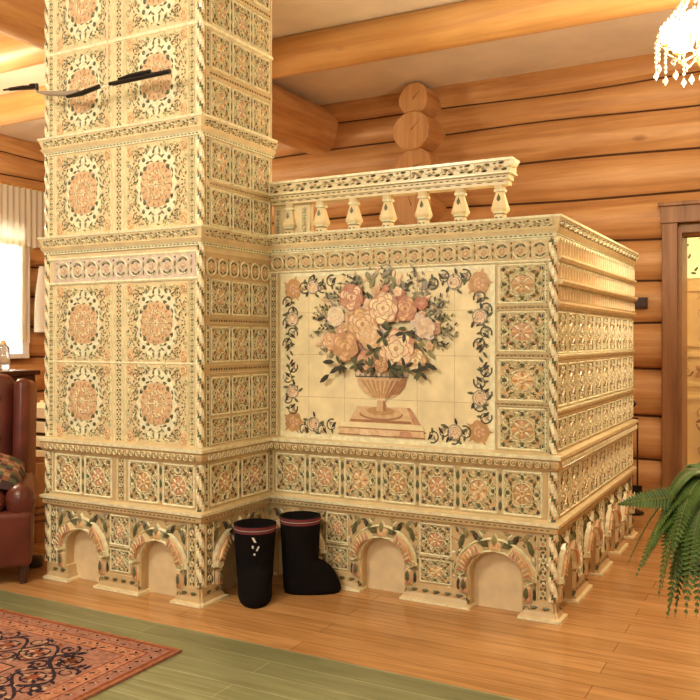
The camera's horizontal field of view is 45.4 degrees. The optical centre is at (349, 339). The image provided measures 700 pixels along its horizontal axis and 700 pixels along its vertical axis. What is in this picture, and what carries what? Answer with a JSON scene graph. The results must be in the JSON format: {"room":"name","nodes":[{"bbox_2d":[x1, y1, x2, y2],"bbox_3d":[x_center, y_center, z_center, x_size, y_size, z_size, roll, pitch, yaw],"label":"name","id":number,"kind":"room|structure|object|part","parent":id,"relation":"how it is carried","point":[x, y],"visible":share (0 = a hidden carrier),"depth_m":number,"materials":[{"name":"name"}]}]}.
{"room":"traditional dwelling","nodes":[
{"label":"traditional dwelling","id":0,"kind":"room"},
{"bbox_2d":[0,134,45,402],"bbox_3d":[-5.812,-0.500,5.099,0.314,3.440,10.400,0,0,29],"label":"wall","id":1,"kind":"structure","parent":0,"point":[21,161],"depth_m":9.14,"materials":[{"name":"brown wood"}]},
{"bbox_2d":[0,263,28,358],"bbox_3d":[-3.940,-0.525,8.344,0.220,1.450,1.690,0,0,29],"label":"window","id":2,"kind":"structure","parent":1,"relation":"in","point":[17,350],"depth_m":9.00,"materials":[{"name":"white paint"}]},
{"bbox_3d":[-3.992,-0.525,8.355,0.008,1.390,1.600,0,0,29],"label":"pane","id":3,"kind":"part","parent":2,"relation":"part of","materials":[{"name":"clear glass"}]},
{"bbox_2d":[0,243,29,342],"bbox_3d":[-3.873,-0.510,8.313,0.018,1.100,1.700,0,0,29],"label":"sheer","id":4,"kind":"object","parent":2,"relation":"hanging from","point":[14,259],"visible":0.99,"depth_m":8.89,"materials":[{"name":"white fabric"}]},
{"bbox_2d":[0,181,45,248],"bbox_3d":[-3.840,-1.311,8.301,0.038,0.662,2.410,0,0,29],"label":"lace curtain","id":5,"kind":"object","parent":1,"relation":"hanging from","point":[22,216],"visible":0.76,"depth_m":8.93,"materials":[{"name":"white fabric"}]},
{"bbox_3d":[-3.839,-1.630,8.300,0.024,0.024,2.410,0,0,29],"label":"rod","id":6,"kind":"part","parent":5,"relation":"part of","materials":[{"name":"brown wood"}]},
{"bbox_2d":[34,264,45,331],"bbox_3d":[-3.390,-0.456,9.188,0.140,0.751,0.240,0,0,29],"label":"hanging towel","id":7,"kind":"object","parent":1,"relation":"hanging from","point":[39,306],"visible":0.64,"depth_m":9.10,"materials":[{"name":"white fabric"}]},
{"bbox_2d":[0,0,697,154],"bbox_3d":[-0.542,-1.990,3.711,11.300,0.559,13.000,0,0,29],"label":"ceiling","id":8,"kind":"structure","parent":0,"point":[324,52],"depth_m":5.83,"materials":[{"name":"brown wood"}]},
{"bbox_2d":[3,0,170,97],"bbox_3d":[-1.269,-1.640,3.947,1.078,1.040,0.028,0,0,29],"label":"hanging fixture","id":9,"kind":"object","parent":8,"relation":"hanging from","point":[146,74],"visible":1,"depth_m":3.87,"materials":[{"name":"black metal"}]},
{"bbox_3d":[-1.409,-1.189,4.023,0.282,0.057,0.028,0,0,29],"label":"arm","id":10,"kind":"part","parent":9,"relation":"part of","materials":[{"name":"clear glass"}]},
{"bbox_3d":[-1.123,-1.640,3.867,0.070,1.040,0.014,0,0,29],"label":"cord","id":11,"kind":"part","parent":9,"relation":"part of","materials":[{"name":"beige plastic"}]},
{"bbox_2d":[653,0,699,86],"bbox_3d":[1.683,-1.700,3.991,0.426,0.936,0.426,0,0,-16],"label":"crystal chandelier","id":12,"kind":"object","parent":8,"relation":"hanging from","point":[678,35],"visible":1,"depth_m":3.98,"materials":[{"name":"clear glass"}]},
{"bbox_3d":[1.546,-1.470,4.019,0.116,0.115,0.113,0,0,29],"label":"lamp shade","id":13,"kind":"part","parent":12,"relation":"part of","materials":[{"name":"white"}]},
{"bbox_3d":[1.579,-1.371,4.003,0.168,0.091,0.055,0,0,21],"label":"arm","id":14,"kind":"part","parent":12,"relation":"part of","materials":[{"name":"gold metal"}]},
{"bbox_3d":[1.638,-1.470,4.124,0.116,0.115,0.113,0,0,29],"label":"lamp shade","id":15,"kind":"part","parent":12,"relation":"part of","materials":[{"name":"white"}]},
{"bbox_3d":[1.656,-1.371,4.091,0.053,0.091,0.169,0,0,-25],"label":"arm","id":16,"kind":"part","parent":12,"relation":"part of","materials":[{"name":"gold metal"}]},
{"bbox_3d":[1.590,-1.470,3.886,0.116,0.115,0.113,0,0,29],"label":"lamp shade","id":17,"kind":"part","parent":12,"relation":"part of","materials":[{"name":"white glass"}]},
{"bbox_3d":[1.618,-1.371,3.910,0.170,0.091,0.053,0,0,-43],"label":"arm","id":18,"kind":"part","parent":12,"relation":"part of","materials":[{"name":"gold metal"}]},
{"bbox_3d":[1.683,-1.734,3.991,0.110,0.868,0.107,0,0,29],"label":"stem","id":19,"kind":"part","parent":12,"relation":"part of","materials":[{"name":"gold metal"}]},
{"bbox_2d":[0,497,699,699],"bbox_3d":[-0.542,1.250,3.711,11.300,0.100,13.000,0,0,29],"label":"floor","id":20,"kind":"structure","parent":0,"point":[620,642],"depth_m":3.32,"materials":[{"name":"brown wood"}]},
{"bbox_2d":[0,373,36,583],"bbox_3d":[-2.051,0.696,4.341,0.795,1.008,0.825,0,0,-20],"label":"chair","id":21,"kind":"object","parent":20,"relation":"on","point":[18,400],"visible":0.84,"depth_m":4.50,"materials":[{"name":"leather"}]},
{"bbox_2d":[0,491,5,511],"bbox_3d":[-2.023,0.800,4.263,0.520,0.120,0.620,0,0,-20],"label":"seat cushion","id":22,"kind":"object","parent":21,"relation":"on","point":[2,494],"depth_m":4.09,"materials":[{"name":"leather"}]},
{"bbox_3d":[-2.153,0.520,4.620,0.560,0.656,0.231,0,0,-20],"label":"backrest","id":23,"kind":"part","parent":21,"relation":"part of","materials":[{"name":"leather"}]},
{"bbox_2d":[0,453,24,491],"bbox_3d":[-1.844,0.655,4.226,0.368,0.211,0.303,0,0,-17],"label":"patterned cushion","id":24,"kind":"object","parent":21,"relation":"on","point":[12,469],"visible":0.84,"depth_m":4.22,"materials":[{"name":"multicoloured fabric"}]},
{"bbox_3d":[-2.044,0.975,4.319,0.760,0.270,0.780,0,0,-20],"label":"seat","id":25,"kind":"part","parent":21,"relation":"part of","materials":[{"name":"leather"}]},
{"bbox_3d":[-1.711,0.902,4.356,0.140,0.375,0.620,0,0,-20],"label":"arm","id":26,"kind":"part","parent":21,"relation":"part of","materials":[{"name":"leather"}]},
{"bbox_3d":[-1.608,1.135,4.117,0.056,0.130,0.053,0,0,-20],"label":"leg","id":27,"kind":"part","parent":21,"relation":"part of","materials":[{"name":"brown wood"}]},
{"bbox_2d":[0,369,40,382],"bbox_3d":[-3.167,0.700,7.098,0.910,0.880,0.560,0,0,29],"label":"table","id":28,"kind":"object","parent":20,"relation":"on","point":[16,374],"visible":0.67,"depth_m":7.00,"materials":[{"name":"brown wood"}]},
{"bbox_2d":[0,341,9,370],"bbox_3d":[-2.931,0.135,7.061,0.110,0.250,0.108,0,0,29],"label":"glass lantern","id":29,"kind":"object","parent":28,"relation":"on","point":[4,348],"visible":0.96,"depth_m":7.02,"materials":[{"name":"clear glass"}]},
{"bbox_2d":[29,554,42,567],"bbox_3d":[-1.692,1.177,4.485,0.085,0.045,0.220,0,0,-21],"label":"slipper","id":30,"kind":"object","parent":20,"relation":"on","point":[37,561],"visible":0.67,"depth_m":4.40,"materials":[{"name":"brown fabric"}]},
{"bbox_2d":[34,456,45,542],"bbox_3d":[-1.936,0.965,5.061,0.360,0.470,0.360,0,0,29],"label":"wooden barrel","id":31,"kind":"object","parent":20,"relation":"on","point":[39,509],"visible":0.09,"depth_m":4.93,"materials":[{"name":"brown wood"}]},
{"bbox_2d":[36,400,45,455],"bbox_3d":[-2.126,0.830,6.030,0.600,0.740,0.430,0,0,19],"label":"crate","id":32,"kind":"object","parent":20,"relation":"on","point":[40,422],"visible":0.14,"depth_m":5.84,"materials":[{"name":"beige wood"}]},
{"bbox_2d":[0,608,181,699],"bbox_3d":[-2.600,1.194,2.963,3.200,0.012,2.300,0,0,29],"label":"patterned rug","id":33,"kind":"object","parent":20,"relation":"on","point":[41,658],"visible":1,"depth_m":3.12,"materials":[{"name":"fabric"}]},
{"bbox_2d":[233,518,275,608],"bbox_3d":[-0.439,1.029,3.866,0.201,0.342,0.302,0,0,-7],"label":"boot","id":34,"kind":"object","parent":20,"relation":"on","point":[254,538],"visible":1,"depth_m":3.82,"materials":[{"name":"black"}]},
{"bbox_2d":[280,511,340,594],"bbox_3d":[-0.188,1.019,3.991,0.296,0.362,0.194,0,0,5],"label":"boot","id":35,"kind":"object","parent":20,"relation":"on","point":[304,572],"visible":1,"depth_m":3.92,"materials":[{"name":"black"}]},
{"bbox_2d":[36,0,638,624],"bbox_3d":[0.100,-0.485,4.689,2.517,3.370,2.435,0,0,29],"label":"stove","id":36,"kind":"object","parent":20,"relation":"on","point":[452,401],"visible":0.98,"depth_m":3.94,"materials":[{"name":"tile"}]},
{"bbox_3d":[-1.332,0.667,4.121,0.470,0.205,0.014,0,0,29],"label":"square tile panel","id":37,"kind":"part","parent":36,"relation":"part of","materials":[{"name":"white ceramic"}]},
{"bbox_3d":[-1.291,1.050,4.169,0.244,0.300,0.010,0,0,29],"label":"niche panel","id":38,"kind":"part","parent":36,"relation":"part of","materials":[{"name":"ceramic"}]},
{"bbox_3d":[-1.109,0.110,3.998,0.980,0.756,0.018,0,0,29],"label":"medallion tile panel","id":39,"kind":"part","parent":36,"relation":"part of","materials":[{"name":"tile"}]},
{"bbox_3d":[-1.109,-1.679,3.998,0.980,0.471,0.018,0,0,29],"label":"medallion tile panel","id":40,"kind":"part","parent":36,"relation":"part of","materials":[{"name":"tile"}]},
{"bbox_3d":[-1.109,-1.224,3.998,0.980,0.416,0.018,0,0,29],"label":"medallion tile panel","id":41,"kind":"part","parent":36,"relation":"part of","materials":[{"name":"ceramic"}]},
{"bbox_3d":[-1.109,-0.722,3.998,0.980,0.408,0.018,0,0,29],"label":"medallion tile panel","id":42,"kind":"part","parent":36,"relation":"part of","materials":[{"name":"ceramic"}]},
{"bbox_3d":[-0.975,-0.472,4.240,1.055,0.094,0.614,0,0,29],"label":"cornice","id":43,"kind":"part","parent":36,"relation":"part of","materials":[{"name":"ceramic"}]},
{"bbox_3d":[-0.901,0.667,3.887,0.510,0.205,0.014,0,0,29],"label":"square tile panel","id":44,"kind":"part","parent":36,"relation":"part of","materials":[{"name":"beige tile"}]},
{"bbox_3d":[-0.974,-0.970,4.241,1.055,0.094,0.617,0,0,29],"label":"cornice","id":45,"kind":"part","parent":36,"relation":"part of","materials":[{"name":"ceramic"}]},
{"bbox_3d":[-0.863,1.050,3.936,0.236,0.300,0.010,0,0,29],"label":"niche panel","id":46,"kind":"part","parent":36,"relation":"part of","materials":[{"name":"ceramic"}]},
{"bbox_3d":[-0.583,1.050,4.052,0.010,0.300,0.290,0,0,29],"label":"niche panel","id":47,"kind":"part","parent":36,"relation":"part of","materials":[{"name":"ceramic"}]},
{"bbox_3d":[-0.532,0.667,4.018,0.014,0.205,0.530,0,0,29],"label":"square tile panel","id":48,"kind":"part","parent":36,"relation":"part of","materials":[{"name":"white ceramic"}]},
{"bbox_3d":[-0.529,0.423,4.022,0.014,0.130,0.520,0,0,29],"label":"square tile panel","id":49,"kind":"part","parent":36,"relation":"part of","materials":[{"name":"white ceramic"}]},
{"bbox_3d":[-0.529,0.036,4.022,0.014,0.638,0.520,0,0,29],"label":"square tile panel","id":50,"kind":"part","parent":36,"relation":"part of","materials":[{"name":"white ceramic"}]},
{"bbox_3d":[-0.526,-1.675,4.029,0.014,0.459,0.535,0,0,29],"label":"square tile panel","id":51,"kind":"part","parent":36,"relation":"part of","materials":[{"name":"beige tile"}]},
{"bbox_3d":[-0.526,-1.220,4.029,0.014,0.406,0.535,0,0,29],"label":"square tile panel","id":52,"kind":"part","parent":36,"relation":"part of","materials":[{"name":"white ceramic"}]},
{"bbox_3d":[-0.526,-0.722,4.029,0.014,0.403,0.535,0,0,29],"label":"square tile panel","id":53,"kind":"part","parent":36,"relation":"part of","materials":[{"name":"white ceramic"}]},
{"bbox_3d":[-0.258,1.050,4.233,0.260,0.300,0.010,0,0,29],"label":"niche panel","id":54,"kind":"part","parent":36,"relation":"part of","materials":[{"name":"ceramic"}]},
{"bbox_3d":[-0.289,-0.608,4.254,0.215,0.159,0.043,0,0,29],"label":"panel","id":55,"kind":"part","parent":36,"relation":"part of","materials":[{"name":"ceramic"}]},
{"bbox_3d":[0.145,0.526,4.203,3.438,0.077,1.548,0,0,-6],"label":"belt moulding","id":56,"kind":"part","parent":36,"relation":"part of","materials":[{"name":"tile"}]},
{"bbox_3d":[0.149,0.804,4.208,3.417,0.056,1.532,0,0,-6],"label":"belt moulding","id":57,"kind":"part","parent":36,"relation":"part of","materials":[{"name":"ceramic"}]},
{"bbox_3d":[0.181,1.050,3.994,0.244,0.300,0.010,0,0,29],"label":"niche panel","id":58,"kind":"part","parent":36,"relation":"part of","materials":[{"name":"ceramic"}]},
{"bbox_3d":[0.138,0.063,3.935,1.125,0.850,0.033,0,0,29],"label":"mural panel","id":59,"kind":"part","parent":36,"relation":"part of","materials":[{"name":"white ceramic"}]},
{"bbox_3d":[0.174,-0.741,3.987,1.288,0.113,0.110,0,0,29],"label":"handrail","id":60,"kind":"part","parent":36,"relation":"part of","materials":[{"name":"ceramic"}]},
{"bbox_3d":[0.213,0.667,3.907,1.428,0.205,0.014,0,0,29],"label":"square tile panel","id":61,"kind":"part","parent":36,"relation":"part of","materials":[{"name":"beige tile"}]},
{"bbox_3d":[0.673,-0.485,4.679,1.500,0.094,1.864,0,0,29],"label":"cornice","id":62,"kind":"part","parent":36,"relation":"part of","materials":[{"name":"ceramic"}]},
{"bbox_3d":[0.667,1.050,3.729,0.256,0.300,0.010,0,0,29],"label":"niche panel","id":63,"kind":"part","parent":36,"relation":"part of","materials":[{"name":"ceramic"}]},
{"bbox_3d":[0.744,0.077,3.618,0.238,0.814,0.014,0,0,29],"label":"square tile panel","id":64,"kind":"part","parent":36,"relation":"part of","materials":[{"name":"beige tile"}]},
{"bbox_3d":[1.315,-0.030,4.362,0.014,0.190,1.800,0,0,29],"label":"square tile panel","id":65,"kind":"part","parent":36,"relation":"part of","materials":[{"name":"beige tile"}]},
{"bbox_3d":[1.315,0.198,4.362,0.014,0.195,1.800,0,0,29],"label":"square tile panel","id":66,"kind":"part","parent":36,"relation":"part of","materials":[{"name":"beige tile"}]},
{"bbox_3d":[1.315,0.410,4.362,0.014,0.140,1.800,0,0,29],"label":"square tile panel","id":67,"kind":"part","parent":36,"relation":"part of","materials":[{"name":"white ceramic"}]},
{"bbox_3d":[1.315,0.667,4.362,0.014,0.205,1.800,0,0,29],"label":"square tile panel","id":68,"kind":"part","parent":36,"relation":"part of","materials":[{"name":"white ceramic"}]},
{"bbox_2d":[632,400,643,515],"bbox_3d":[1.942,0.800,5.774,0.170,0.800,0.167,0,0,29],"label":"iron stand","id":69,"kind":"object","parent":20,"relation":"on","point":[637,488],"visible":0.29,"depth_m":5.73,"materials":[{"name":"black metal"}]},
{"bbox_2d":[617,463,699,617],"bbox_3d":[1.104,0.785,2.413,0.582,0.830,0.493,0,0,29],"label":"potted fern","id":70,"kind":"object","parent":20,"relation":"on","point":[679,505],"visible":1,"depth_m":2.35,"materials":[{"name":"plant foliage"},{"name":"terracotta"}]},
{"bbox_2d":[687,237,699,464],"bbox_3d":[3.338,0.050,7.074,1.240,2.300,0.422,0,0,29],"label":"tall cabinet","id":71,"kind":"object","parent":20,"relation":"on","point":[693,244],"visible":0.23,"depth_m":7.09,"materials":[{"name":"beige paint"}]},
{"bbox_3d":[3.245,-0.770,6.903,1.160,0.500,0.012,0,0,29],"label":"lit glass panel","id":72,"kind":"part","parent":71,"relation":"part of","materials":[{"name":"beige glass"}]},
{"bbox_2d":[272,47,699,497],"bbox_3d":[1.286,-0.500,6.859,10.900,3.440,0.561,0,0,29],"label":"wall","id":73,"kind":"structure","parent":0,"point":[597,145],"depth_m":6.63,"materials":[{"name":"brown wood"}]},
{"bbox_2d":[634,297,647,308],"bbox_3d":[2.198,-0.277,6.343,0.116,0.084,0.047,0,0,29],"label":"switch plate","id":74,"kind":"object","parent":73,"relation":"attached to","point":[642,302],"visible":0.66,"depth_m":6.32,"materials":[{"name":"brown plastic"}]},
{"bbox_2d":[658,200,699,490],"bbox_3d":[2.919,0.092,6.074,1.240,2.215,0.400,0,0,29],"label":"trim","id":75,"kind":"structure","parent":73,"relation":"attached to","point":[672,214],"depth_m":6.19,"materials":[{"name":"brown wood"}]}
]}

